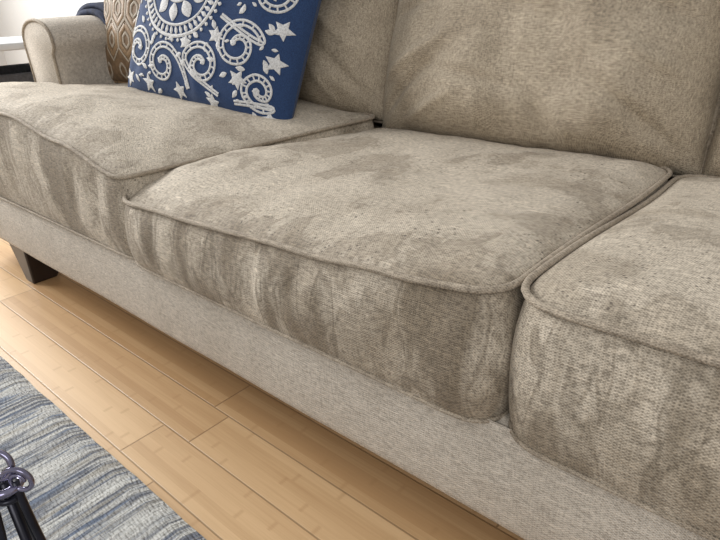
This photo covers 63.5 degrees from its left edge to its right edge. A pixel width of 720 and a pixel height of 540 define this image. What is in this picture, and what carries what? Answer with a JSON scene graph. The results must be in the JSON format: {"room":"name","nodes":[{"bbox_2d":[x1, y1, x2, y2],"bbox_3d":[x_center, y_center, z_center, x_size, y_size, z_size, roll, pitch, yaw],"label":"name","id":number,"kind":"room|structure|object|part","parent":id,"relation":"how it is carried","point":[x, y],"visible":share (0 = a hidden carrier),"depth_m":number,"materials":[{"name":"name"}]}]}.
{"room":"living room","nodes":[
{"label":"living room","id":0,"kind":"room"},
{"bbox_2d":[0,51,6,65],"bbox_3d":[-4.026,-1.430,2.060,0.100,2.600,4.900,19,32,37],"label":"wall","id":1,"kind":"structure","parent":0,"point":[2,55],"depth_m":3.97,"materials":[{"name":"paint"}]},
{"bbox_2d":[0,0,103,64],"bbox_3d":[0.302,-1.325,1.479,7.200,2.600,0.100,19,32,37],"label":"wall","id":2,"kind":"structure","parent":0,"point":[13,13],"depth_m":3.58,"materials":[{"name":"paint"}]},
{"bbox_2d":[0,238,524,539],"bbox_3d":[-1.220,0.695,0.421,7.200,0.050,4.900,19,32,37],"label":"floor","id":3,"kind":"structure","parent":0,"point":[231,458],"depth_m":1.10,"materials":[{"name":"brown wood"}]},
{"bbox_2d":[0,36,24,50],"bbox_3d":[-1.654,-0.815,2.890,0.700,0.615,0.600,19,32,37],"label":"side table","id":4,"kind":"object","parent":3,"relation":"on","point":[14,42],"visible":0.02,"depth_m":2.50,"materials":[{"name":"metal"}]},
{"bbox_2d":[0,63,33,82],"bbox_3d":[-1.655,-0.856,2.871,0.520,0.264,0.440,19,32,37],"label":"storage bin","id":5,"kind":"object","parent":4,"relation":"on","point":[15,72],"visible":0.02,"depth_m":2.65,"materials":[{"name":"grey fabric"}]},
{"bbox_2d":[0,356,205,539],"bbox_3d":[-0.980,0.605,0.518,3.600,0.011,1.606,19,32,37],"label":"area rug","id":6,"kind":"object","parent":3,"relation":"on","point":[80,491],"visible":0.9,"depth_m":0.99,"materials":[{"name":"fabric"}]},
{"bbox_2d":[0,449,46,539],"bbox_3d":[-0.316,0.340,0.549,0.199,0.393,0.176,19,32,37],"label":"iron stand","id":7,"kind":"object","parent":6,"relation":"on","point":[12,478],"visible":1,"depth_m":0.50,"materials":[{"name":"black metal"}]},
{"bbox_2d":[0,0,719,539],"bbox_3d":[0.168,-0.274,1.163,3.025,0.976,1.023,19,32,37],"label":"sofa","id":8,"kind":"object","parent":3,"relation":"on","point":[478,248],"visible":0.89,"depth_m":0.96,"materials":[{"name":"fabric"}]},
{"bbox_3d":[-0.989,-0.040,1.768,0.118,0.120,0.085,19,32,37],"label":"leg","id":9,"kind":"part","parent":8,"relation":"part of","materials":[{"name":"brown wood"}]},
{"bbox_3d":[-0.772,-0.664,2.074,0.216,0.461,0.654,19,32,37],"label":"arm","id":10,"kind":"part","parent":8,"relation":"part of","materials":[{"name":"fabric"}]},
{"bbox_2d":[75,2,118,83],"bbox_3d":[-0.777,-0.788,2.015,0.293,0.266,0.295,19,32,37],"label":"throw blanket","id":11,"kind":"object","parent":8,"relation":"on","point":[94,8],"visible":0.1,"depth_m":1.86,"materials":[{"name":"fabric"}]},
{"bbox_2d":[104,0,140,82],"bbox_3d":[-0.633,-0.780,1.778,0.471,0.462,0.174,14,29,30],"label":"throw pillow","id":12,"kind":"object","parent":8,"relation":"on","point":[120,16],"visible":0.3,"depth_m":1.78,"materials":[{"name":"beige fabric"}]},
{"bbox_2d":[128,0,321,119],"bbox_3d":[-0.364,-0.681,1.518,0.681,0.609,0.272,13,29,29],"label":"throw pillow","id":13,"kind":"object","parent":8,"relation":"on","point":[244,56],"visible":0.94,"depth_m":1.43,"materials":[{"name":"blue fabric"}]},
{"bbox_2d":[298,0,398,123],"bbox_3d":[-0.209,-0.766,1.741,0.864,0.551,0.332,19,32,37],"label":"cushion","id":14,"kind":"object","parent":8,"relation":"on","point":[346,69],"depth_m":1.51,"materials":[{"name":"fabric"}]},
{"bbox_3d":[-0.133,0.156,0.969,2.990,0.168,0.021,19,32,37],"label":"rail","id":15,"kind":"part","parent":8,"relation":"part of","materials":[{"name":"fabric"}]},
{"bbox_2d":[122,128,672,423],"bbox_3d":[0.062,-0.123,1.134,0.852,0.194,0.743,19,32,37],"label":"seat cushion","id":16,"kind":"object","parent":8,"relation":"on","point":[406,259],"depth_m":0.89,"materials":[{"name":"fabric"}]},
{"bbox_3d":[0.436,-0.402,1.447,2.970,0.732,0.200,19,32,37],"label":"frame","id":17,"kind":"part","parent":8,"relation":"part of","materials":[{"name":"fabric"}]},
{"bbox_2d":[382,0,719,176],"bbox_3d":[0.378,-0.533,1.263,0.787,0.551,0.343,19,32,37],"label":"cushion","id":18,"kind":"object","parent":8,"relation":"on","point":[634,85],"depth_m":1.14,"materials":[{"name":"fabric"}]},
{"bbox_2d":[700,107,719,176],"bbox_3d":[0.988,-0.333,0.787,0.834,0.551,0.331,19,32,37],"label":"cushion","id":19,"kind":"object","parent":8,"relation":"on","point":[709,116],"depth_m":1.08,"materials":[{"name":"fabric"}]}
]}

